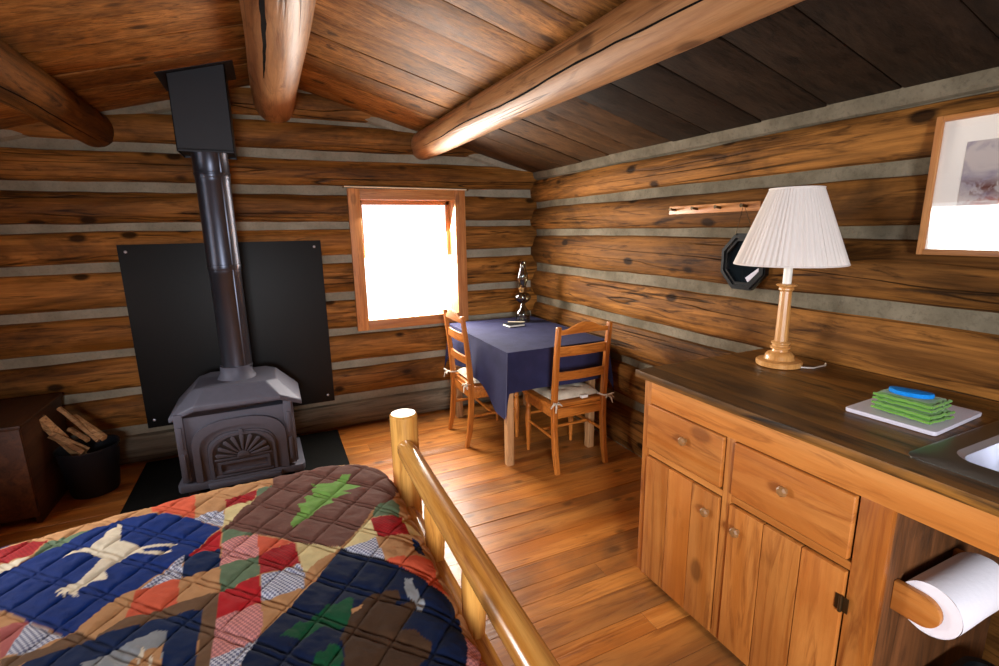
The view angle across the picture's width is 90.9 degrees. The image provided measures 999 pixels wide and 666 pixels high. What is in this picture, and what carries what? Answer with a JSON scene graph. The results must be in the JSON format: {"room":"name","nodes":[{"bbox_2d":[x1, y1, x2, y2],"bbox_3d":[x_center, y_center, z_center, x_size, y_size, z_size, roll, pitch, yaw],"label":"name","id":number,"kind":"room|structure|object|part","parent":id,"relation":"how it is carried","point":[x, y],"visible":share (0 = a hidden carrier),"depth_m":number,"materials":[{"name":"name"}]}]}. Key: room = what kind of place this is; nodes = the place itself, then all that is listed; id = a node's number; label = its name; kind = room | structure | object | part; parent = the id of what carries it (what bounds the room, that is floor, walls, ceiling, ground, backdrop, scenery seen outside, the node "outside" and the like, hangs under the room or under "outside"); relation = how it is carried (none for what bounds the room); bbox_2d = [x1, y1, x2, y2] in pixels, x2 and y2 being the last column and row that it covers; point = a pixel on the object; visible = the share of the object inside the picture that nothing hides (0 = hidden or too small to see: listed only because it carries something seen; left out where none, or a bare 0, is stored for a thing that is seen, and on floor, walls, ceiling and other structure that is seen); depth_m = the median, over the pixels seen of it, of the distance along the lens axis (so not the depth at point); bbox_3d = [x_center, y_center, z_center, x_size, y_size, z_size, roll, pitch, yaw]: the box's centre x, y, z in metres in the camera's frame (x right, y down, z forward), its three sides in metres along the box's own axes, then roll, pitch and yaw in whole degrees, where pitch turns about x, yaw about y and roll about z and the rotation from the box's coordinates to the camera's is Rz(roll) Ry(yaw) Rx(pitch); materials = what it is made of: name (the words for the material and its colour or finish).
{"room":"log cabin interior","nodes":[
{"label":"log cabin interior","id":0,"kind":"room"},
{"bbox_2d":[0,86,536,464],"bbox_3d":[-1.449,-0.445,3.482,4.020,2.475,0.209,-6,13,-24],"label":"wall","id":1,"kind":"structure","parent":0,"point":[67,203],"depth_m":3.17,"materials":[{"name":"brown wood"}]},
{"bbox_2d":[116,240,334,427],"bbox_3d":[-1.765,-0.014,3.311,1.160,1.173,0.018,-6,13,-24],"label":"shield","id":2,"kind":"object","parent":1,"relation":"attached to","point":[168,294],"visible":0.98,"depth_m":3.24,"materials":[{"name":"black metal"}]},
{"bbox_2d":[347,188,468,330],"bbox_3d":[-0.699,-0.574,3.808,0.879,1.023,0.192,-6,13,-24],"label":"window","id":3,"kind":"structure","parent":1,"relation":"in","point":[453,200],"depth_m":3.75,"materials":[{"name":"brown wood"}]},
{"bbox_2d":[342,185,468,190],"bbox_3d":[-0.671,-1.063,3.614,0.935,0.025,0.044,-6,13,-24],"label":"curtain rod","id":4,"kind":"object","parent":3,"relation":"attached to","point":[343,186],"visible":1,"depth_m":3.58,"materials":[{"name":"brown wood"}]},
{"bbox_3d":[-0.724,-0.806,3.809,0.709,0.422,0.025,-6,13,-24],"label":"sash","id":5,"kind":"part","parent":3,"relation":"part of","materials":[{"name":"brown wood"}]},
{"bbox_3d":[-0.703,-0.588,3.816,0.709,0.005,0.010,-6,13,-24],"label":"meeting rail","id":6,"kind":"part","parent":3,"relation":"part of","materials":[{"name":"white plastic"}]},
{"bbox_2d":[0,396,745,665],"bbox_3d":[-0.234,1.287,1.185,4.040,0.060,5.863,-6,13,-24],"label":"floor","id":7,"kind":"structure","parent":0,"point":[565,545],"depth_m":2.50,"materials":[{"name":"brown wood"}]},
{"bbox_2d":[0,393,68,523],"bbox_3d":[-2.727,0.704,2.657,0.495,0.552,0.580,-6,13,-24],"label":"box","id":8,"kind":"object","parent":7,"relation":"on","point":[32,482],"visible":0.86,"depth_m":2.56,"materials":[{"name":"brown wood"}]},
{"bbox_2d":[53,434,120,499],"bbox_3d":[-2.385,0.787,2.880,0.306,0.285,0.300,-6,13,-24],"label":"bucket","id":9,"kind":"object","parent":7,"relation":"on","point":[96,473],"visible":0.94,"depth_m":2.80,"materials":[{"name":"black paint"}]},
{"bbox_2d":[39,415,86,455],"bbox_3d":[-2.438,0.619,2.772,0.225,0.366,0.055,-10,15,-37],"label":"stick","id":10,"kind":"object","parent":9,"relation":"in","point":[48,426],"visible":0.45,"depth_m":2.71,"materials":[{"name":"brown wood"}]},
{"bbox_2d":[47,431,89,453],"bbox_3d":[-2.398,0.610,2.740,0.169,0.161,0.040,-7,14,-28],"label":"stick","id":11,"kind":"object","parent":9,"relation":"in","point":[54,436],"visible":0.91,"depth_m":2.71,"materials":[{"name":"brown wood"}]},
{"bbox_2d":[63,443,86,454],"bbox_3d":[-2.371,0.637,2.742,0.114,0.095,0.035,-1,12,1],"label":"stick","id":12,"kind":"object","parent":9,"relation":"in","point":[78,449],"visible":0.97,"depth_m":2.73,"materials":[{"name":"brown wood"}]},
{"bbox_2d":[56,407,99,442],"bbox_3d":[-2.384,0.519,2.785,0.229,0.211,0.026,0,12,7],"label":"stick","id":13,"kind":"object","parent":9,"relation":"in","point":[61,410],"visible":1,"depth_m":2.78,"materials":[{"name":"brown wood"}]},
{"bbox_2d":[66,427,89,442],"bbox_3d":[-2.370,0.573,2.768,0.144,0.078,0.028,3,13,17],"label":"stick","id":14,"kind":"object","parent":9,"relation":"in","point":[73,431],"visible":1,"depth_m":2.76,"materials":[{"name":"brown wood"}]},
{"bbox_2d":[73,414,106,440],"bbox_3d":[-2.350,0.541,2.811,0.230,0.141,0.038,3,12,16],"label":"stick","id":15,"kind":"object","parent":9,"relation":"in","point":[99,434],"visible":0.81,"depth_m":2.80,"materials":[{"name":"brown wood"}]},
{"bbox_2d":[120,429,349,513],"bbox_3d":[-1.571,0.877,3.052,1.200,0.012,0.930,-6,13,-24],"label":"hearth slab","id":16,"kind":"object","parent":7,"relation":"on","point":[158,482],"visible":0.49,"depth_m":3.09,"materials":[{"name":"black stone"}]},
{"bbox_2d":[168,364,305,495],"bbox_3d":[-1.584,0.530,3.026,0.685,0.678,0.520,-6,13,-24],"label":"wood stove","id":17,"kind":"object","parent":16,"relation":"on","point":[234,425],"visible":1,"depth_m":2.84,"materials":[{"name":"metal"}]},
{"bbox_3d":[-1.746,0.904,2.818,0.062,0.038,0.050,-6,13,-24],"label":"leg","id":18,"kind":"part","parent":17,"relation":"part of","materials":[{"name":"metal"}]},
{"bbox_2d":[190,152,252,367],"bbox_3d":[-1.612,-0.401,2.879,0.185,1.275,0.185,-6,13,-24],"label":"pipe","id":19,"kind":"object","parent":17,"relation":"on","point":[211,171],"visible":0.91,"depth_m":2.81,"materials":[{"name":"metal"}]},
{"bbox_3d":[-1.592,0.346,2.996,0.685,0.168,0.500,-6,13,-24],"label":"lid","id":20,"kind":"part","parent":17,"relation":"part of","materials":[{"name":"metal"}]},
{"bbox_3d":[-1.500,0.652,2.857,0.485,0.350,0.035,-6,13,-24],"label":"arch moulding","id":21,"kind":"part","parent":17,"relation":"part of","materials":[{"name":"metal"}]},
{"bbox_3d":[-1.576,0.813,3.060,0.670,0.043,0.470,-6,13,-24],"label":"plate","id":22,"kind":"part","parent":17,"relation":"part of","materials":[{"name":"metal"}]},
{"bbox_3d":[-1.492,0.693,2.866,0.358,0.277,0.031,-6,13,-24],"label":"door","id":23,"kind":"part","parent":17,"relation":"part of","materials":[{"name":"metal"}]},
{"bbox_2d":[389,409,559,665],"bbox_3d":[-1.006,0.845,0.882,2.143,0.956,1.368,-6,13,-24],"label":"bed","id":24,"kind":"object","parent":7,"relation":"on","point":[483,590],"visible":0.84,"depth_m":1.21,"materials":[{"name":"brown wood"}]},
{"bbox_2d":[0,464,486,665],"bbox_3d":[-1.037,0.898,0.919,1.993,0.437,1.544,-6,13,-24],"label":"patchwork quilt","id":25,"kind":"object","parent":24,"relation":"on","point":[327,565],"visible":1,"depth_m":1.21,"materials":[{"name":"fabric"}]},
{"bbox_3d":[-0.344,0.692,1.874,0.101,0.821,0.100,-6,13,-24],"label":"footboard post","id":26,"kind":"part","parent":24,"relation":"part of","materials":[{"name":"brown wood"}]},
{"bbox_3d":[-0.089,0.773,1.302,0.070,0.069,1.210,-6,13,-24],"label":"rail","id":27,"kind":"part","parent":24,"relation":"part of","materials":[{"name":"brown wood"}]},
{"bbox_2d":[443,309,518,447],"bbox_3d":[-0.114,0.277,3.539,0.457,0.935,0.402,-6,13,-24],"label":"dining chair","id":28,"kind":"object","parent":7,"relation":"on","point":[475,391],"visible":0.66,"depth_m":3.40,"materials":[{"name":"brown wood"}]},
{"bbox_3d":[-0.360,0.274,3.622,0.078,0.915,0.030,-6,13,-24],"label":"post","id":29,"kind":"part","parent":28,"relation":"part of","materials":[{"name":"brown wood"}]},
{"bbox_3d":[-0.316,-0.124,3.362,0.028,0.070,0.327,-6,13,-24],"label":"crest rail","id":30,"kind":"part","parent":28,"relation":"part of","materials":[{"name":"brown wood"}]},
{"bbox_2d":[444,367,479,392],"bbox_3d":[-0.138,0.302,3.533,0.419,0.082,0.460,-6,13,-24],"label":"seat cushion","id":31,"kind":"object","parent":28,"relation":"on","point":[462,371],"visible":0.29,"depth_m":3.52,"materials":[{"name":"beige fabric"}]},
{"bbox_3d":[-0.211,0.338,3.306,0.078,0.915,0.030,-6,13,-24],"label":"post","id":32,"kind":"part","parent":28,"relation":"part of","materials":[{"name":"brown wood"}]},
{"bbox_3d":[-0.083,0.323,3.563,0.390,0.025,0.402,-6,13,-24],"label":"seat","id":33,"kind":"part","parent":28,"relation":"part of","materials":[{"name":"brown wood"}]},
{"bbox_3d":[0.123,0.548,3.517,0.040,0.407,0.038,-6,13,-24],"label":"leg","id":34,"kind":"part","parent":28,"relation":"part of","materials":[{"name":"brown wood"}]},
{"bbox_2d":[455,365,594,465],"bbox_3d":[0.159,0.353,3.613,0.707,0.746,1.035,-6,13,-24],"label":"dining table","id":35,"kind":"object","parent":7,"relation":"on","point":[509,421],"visible":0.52,"depth_m":3.12,"materials":[{"name":"brown wood"}]},
{"bbox_3d":[-0.326,0.319,3.873,0.046,0.722,0.046,-6,13,-24],"label":"leg","id":36,"kind":"part","parent":35,"relation":"part of","materials":[{"name":"brown wood"}]},
{"bbox_3d":[0.058,0.485,3.059,0.046,0.722,0.046,-6,13,-24],"label":"leg","id":37,"kind":"part","parent":35,"relation":"part of","materials":[{"name":"brown wood"}]},
{"bbox_2d":[444,315,613,418],"bbox_3d":[0.154,0.195,3.573,0.796,0.429,1.155,-6,13,-24],"label":"tablecloth","id":38,"kind":"object","parent":35,"relation":"on","point":[506,361],"visible":0.85,"depth_m":3.16,"materials":[{"name":"blue fabric"}]},
{"bbox_2d":[503,322,524,327],"bbox_3d":[0.108,-0.063,3.717,0.136,0.016,0.103,-7,13,-27],"label":"notebook","id":39,"kind":"object","parent":38,"relation":"on","point":[512,324],"visible":0.92,"depth_m":3.69,"materials":[{"name":"white paper"}]},
{"bbox_2d":[515,261,531,322],"bbox_3d":[0.183,-0.324,3.844,0.132,0.470,0.128,-6,13,-24],"label":"oil lamp","id":40,"kind":"object","parent":38,"relation":"on","point":[522,313],"visible":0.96,"depth_m":3.81,"materials":[{"name":"clear glass"}]},
{"bbox_3d":[0.181,-0.344,3.839,0.068,0.057,0.068,-6,13,-24],"label":"burner","id":41,"kind":"part","parent":40,"relation":"part of","materials":[{"name":"gold metal"}]},
{"bbox_3d":[0.609,0.423,3.307,0.046,0.722,0.046,-6,13,-24],"label":"leg","id":42,"kind":"part","parent":35,"relation":"part of","materials":[{"name":"brown wood"}]},
{"bbox_2d":[522,321,612,475],"bbox_3d":[0.417,0.348,3.160,0.402,0.935,0.457,-6,13,-24],"label":"dining chair","id":43,"kind":"object","parent":7,"relation":"on","point":[576,406],"visible":0.81,"depth_m":2.99,"materials":[{"name":"brown wood"}]},
{"bbox_3d":[0.193,0.592,3.304,0.038,0.407,0.040,-6,13,-24],"label":"leg","id":44,"kind":"part","parent":43,"relation":"part of","materials":[{"name":"brown wood"}]},
{"bbox_3d":[0.336,0.411,2.921,0.030,0.915,0.078,-6,13,-24],"label":"post","id":45,"kind":"part","parent":43,"relation":"part of","materials":[{"name":"brown wood"}]},
{"bbox_3d":[0.404,0.391,3.200,0.402,0.025,0.390,-6,13,-24],"label":"seat","id":46,"kind":"part","parent":43,"relation":"part of","materials":[{"name":"brown wood"}]},
{"bbox_3d":[0.500,0.557,3.442,0.038,0.407,0.040,-6,13,-24],"label":"leg","id":47,"kind":"part","parent":43,"relation":"part of","materials":[{"name":"brown wood"}]},
{"bbox_2d":[533,382,613,413],"bbox_3d":[0.429,0.375,3.142,0.460,0.082,0.419,-6,13,-24],"label":"seat cushion","id":48,"kind":"object","parent":43,"relation":"on","point":[581,389],"visible":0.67,"depth_m":3.06,"materials":[{"name":"beige fabric"}]},
{"bbox_3d":[0.500,-0.036,2.880,0.327,0.070,0.028,-6,13,-24],"label":"crest rail","id":49,"kind":"part","parent":43,"relation":"part of","materials":[{"name":"brown wood"}]},
{"bbox_3d":[0.658,0.374,3.066,0.030,0.915,0.078,-6,13,-24],"label":"post","id":50,"kind":"part","parent":43,"relation":"part of","materials":[{"name":"brown wood"}]},
{"bbox_2d":[637,380,998,665],"bbox_3d":[1.391,0.792,1.105,0.735,0.886,2.410,-6,13,-24],"label":"base cabinet","id":51,"kind":"object","parent":7,"relation":"on","point":[771,599],"visible":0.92,"depth_m":1.47,"materials":[{"name":"brown wood"}]},
{"bbox_3d":[0.680,0.783,1.881,0.020,0.526,0.355,-6,13,-24],"label":"door","id":52,"kind":"part","parent":51,"relation":"part of","materials":[{"name":"brown wood"}]},
{"bbox_3d":[0.665,0.389,1.771,0.041,0.032,0.032,-6,13,-24],"label":"knob","id":53,"kind":"part","parent":51,"relation":"part of","materials":[{"name":"brown wood"}]},
{"bbox_3d":[0.673,0.401,1.803,0.022,0.183,0.360,-6,13,-24],"label":"drawer","id":54,"kind":"part","parent":51,"relation":"part of","materials":[{"name":"brown wood"}]},
{"bbox_3d":[0.917,0.573,2.180,0.674,0.885,0.022,-6,13,-24],"label":"panel","id":55,"kind":"part","parent":51,"relation":"part of","materials":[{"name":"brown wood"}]},
{"bbox_3d":[0.719,0.622,1.709,0.041,0.032,0.032,-6,13,-24],"label":"knob","id":56,"kind":"part","parent":51,"relation":"part of","materials":[{"name":"brown wood"}]},
{"bbox_3d":[0.770,0.648,1.600,0.041,0.032,0.032,-6,13,-24],"label":"knob","id":57,"kind":"part","parent":51,"relation":"part of","materials":[{"name":"brown wood"}]},
{"bbox_3d":[0.826,0.459,1.428,0.041,0.032,0.032,-6,13,-24],"label":"knob","id":58,"kind":"part","parent":51,"relation":"part of","materials":[{"name":"brown wood"}]},
{"bbox_3d":[0.850,0.857,1.521,0.020,0.526,0.365,-6,13,-24],"label":"door","id":59,"kind":"part","parent":51,"relation":"part of","materials":[{"name":"brown wood"}]},
{"bbox_3d":[0.844,0.474,1.441,0.022,0.183,0.366,-6,13,-24],"label":"drawer","id":60,"kind":"part","parent":51,"relation":"part of","materials":[{"name":"brown wood"}]},
{"bbox_2d":[635,348,998,516],"bbox_3d":[1.404,0.344,1.029,0.753,0.028,2.466,-6,13,-24],"label":"countertop","id":61,"kind":"structure","parent":51,"relation":"on","point":[807,405],"depth_m":1.55,"materials":[{"name":"brown wood"}]},
{"bbox_2d":[733,185,850,369],"bbox_3d":[1.129,-0.210,1.929,0.396,0.694,0.396,-6,13,-24],"label":"table lamp","id":62,"kind":"object","parent":61,"relation":"on","point":[794,226],"visible":1,"depth_m":1.79,"materials":[{"name":"white fabric"}]},
{"bbox_3d":[1.125,-0.408,1.887,0.395,0.282,0.395,-6,13,-24],"label":"lamp shade","id":63,"kind":"part","parent":62,"relation":"part of","materials":[{"name":"white fabric"}]},
{"bbox_3d":[1.128,-0.270,1.916,0.396,0.006,0.396,-6,13,-24],"label":"shade trim","id":64,"kind":"part","parent":62,"relation":"part of","materials":[{"name":"white fabric"}]},
{"bbox_3d":[1.123,-0.546,1.857,0.188,0.006,0.188,-6,13,-24],"label":"shade trim","id":65,"kind":"part","parent":62,"relation":"part of","materials":[{"name":"white fabric"}]},
{"bbox_3d":[1.261,0.132,1.959,0.158,0.009,0.035,-6,13,-24],"label":"power cord","id":66,"kind":"part","parent":62,"relation":"part of","materials":[{"name":"white plastic"}]},
{"bbox_2d":[846,398,981,435],"bbox_3d":[1.231,0.234,1.466,0.292,0.012,0.224,-7,14,-27],"label":"cutting board","id":67,"kind":"object","parent":61,"relation":"on","point":[962,415],"visible":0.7,"depth_m":1.41,"materials":[{"name":"white plastic"}]},
{"bbox_2d":[871,400,954,424],"bbox_3d":[1.194,0.220,1.426,0.122,0.030,0.159,-6,13,-24],"label":"cloth","id":68,"kind":"object","parent":67,"relation":"on","point":[913,414],"visible":0.71,"depth_m":1.38,"materials":[{"name":"green fabric"}]},
{"bbox_2d":[872,388,952,412],"bbox_3d":[1.195,0.192,1.427,0.118,0.027,0.152,-6,13,-24],"label":"cloth","id":69,"kind":"object","parent":68,"relation":"on","point":[934,405],"visible":0.85,"depth_m":1.39,"materials":[{"name":"green fabric"}]},
{"bbox_2d":[889,386,934,398],"bbox_3d":[1.189,0.173,1.422,0.052,0.013,0.104,-11,16,-40],"label":"sponge","id":70,"kind":"object","parent":69,"relation":"on","point":[908,392],"visible":1,"depth_m":1.41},
{"bbox_2d":[909,421,998,487],"bbox_3d":[1.344,0.393,1.055,0.490,0.140,0.605,-6,13,-24],"label":"sink","id":71,"kind":"object","parent":61,"relation":"in","point":[974,453],"visible":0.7,"depth_m":1.23,"materials":[{"name":"silver metal"}]},
{"bbox_3d":[1.338,0.393,1.057,0.320,0.140,0.494,-6,13,-24],"label":"bowl","id":72,"kind":"part","parent":71,"relation":"part of","materials":[{"name":"silver metal"}]},
{"bbox_2d":[890,548,964,627],"bbox_3d":[1.166,0.665,1.280,0.301,0.082,0.102,-6,13,-24],"label":"paper towel holder","id":73,"kind":"object","parent":51,"relation":"attached to","point":[908,601],"visible":0.55,"depth_m":1.22,"materials":[{"name":"brown wood"}]},
{"bbox_3d":[1.038,0.680,1.222,0.018,0.082,0.102,-6,13,-24],"label":"arm","id":74,"kind":"part","parent":73,"relation":"part of","materials":[{"name":"brown wood"}]},
{"bbox_2d":[906,552,998,639],"bbox_3d":[1.171,0.669,1.264,0.252,0.135,0.136,-6,13,-24],"label":"paper towel roll","id":75,"kind":"object","parent":73,"relation":"hanging from","point":[965,585],"visible":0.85,"depth_m":1.21,"materials":[{"name":"paper"}]},
{"bbox_3d":[1.294,0.651,1.338,0.018,0.082,0.102,-6,13,-24],"label":"arm","id":76,"kind":"part","parent":73,"relation":"part of","materials":[{"name":"brown wood"}]},
{"bbox_2d":[950,656,994,665],"bbox_3d":[1.322,1.092,1.303,0.301,0.220,0.270,-6,13,-24],"label":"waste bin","id":77,"kind":"object","parent":7,"relation":"on","point":[966,660],"visible":1,"depth_m":1.43,"materials":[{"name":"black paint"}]},
{"bbox_2d":[0,0,998,172],"bbox_3d":[-0.214,-0.858,0.631,4.060,0.625,6.087,-6,13,-24],"label":"ceiling","id":78,"kind":"structure","parent":0,"point":[409,64],"depth_m":2.00,"materials":[{"name":"brown wood"}]},
{"bbox_2d":[0,39,113,147],"bbox_3d":[-1.163,-0.670,0.354,0.232,0.231,5.690,-6,13,-24],"label":"ceiling beam","id":79,"kind":"structure","parent":78,"relation":"attached to","point":[26,88],"depth_m":2.06,"materials":[{"name":"brown wood"}]},
{"bbox_2d":[154,60,236,159],"bbox_3d":[-1.638,-1.227,2.718,0.360,0.468,0.365,-6,13,-24],"label":"box","id":80,"kind":"object","parent":78,"relation":"hanging from","point":[199,97],"visible":0.94,"depth_m":2.60,"materials":[{"name":"black paint"}]},
{"bbox_2d":[239,0,315,122],"bbox_3d":[-0.304,-0.999,0.693,0.284,0.280,5.690,-6,13,-24],"label":"ceiling beam","id":81,"kind":"structure","parent":78,"relation":"attached to","point":[276,32],"depth_m":1.98,"materials":[{"name":"brown wood"}]},
{"bbox_2d":[411,0,803,159],"bbox_3d":[0.651,-0.871,1.170,0.221,0.225,5.693,-7,13,-25],"label":"ceiling beam","id":82,"kind":"structure","parent":78,"relation":"attached to","point":[634,36],"depth_m":1.66,"materials":[{"name":"brown wood"}]},
{"bbox_2d":[530,67,998,665],"bbox_3d":[1.532,0.107,1.786,0.186,2.000,5.850,-6,13,-24],"label":"wall","id":83,"kind":"structure","parent":0,"point":[607,245],"depth_m":2.15,"materials":[{"name":"brown wood"}]},
{"bbox_2d":[669,201,762,214],"bbox_3d":[1.027,-0.612,2.416,0.055,0.042,0.555,-6,13,-24],"label":"peg rack","id":84,"kind":"object","parent":83,"relation":"attached to","point":[752,205],"visible":0.92,"depth_m":2.37,"materials":[{"name":"brown wood"}]},
{"bbox_2d":[720,206,768,290],"bbox_3d":[1.129,-0.395,2.269,0.042,0.391,0.241,-6,13,-24],"label":"octagonal mirror","id":85,"kind":"object","parent":83,"relation":"attached to","point":[740,277],"visible":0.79,"depth_m":2.31,"materials":[{"name":"black paint"}]},
{"bbox_3d":[1.116,-0.515,2.238,0.018,0.144,0.103,-6,13,-24],"label":"hanging cord","id":86,"kind":"part","parent":85,"relation":"part of","materials":[{"name":"metal"}]},
{"bbox_3d":[1.140,-0.332,2.287,0.008,0.196,0.182,-6,13,-24],"label":"glass","id":87,"kind":"part","parent":85,"relation":"part of","materials":[{"name":"mirror"}]},
{"bbox_3d":[1.136,-0.331,2.285,0.030,0.259,0.241,-6,13,-24],"label":"frame","id":88,"kind":"part","parent":85,"relation":"part of","materials":[{"name":"black paint"}]},
{"bbox_2d":[916,107,998,256],"bbox_3d":[1.551,-0.424,1.349,0.024,0.436,0.630,-6,13,-24],"label":"framed print","id":89,"kind":"object","parent":83,"relation":"attached to","point":[960,217],"visible":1,"depth_m":1.54,"materials":[{"name":"brown wood"}]},
{"bbox_2d":[954,138,998,221],"bbox_3d":[1.552,-0.433,1.348,0.002,0.243,0.460,-6,13,-24],"label":"painting","id":90,"kind":"object","parent":89,"relation":"attached to","point":[976,184],"depth_m":1.51,"materials":[{"name":"paper"}]}
]}

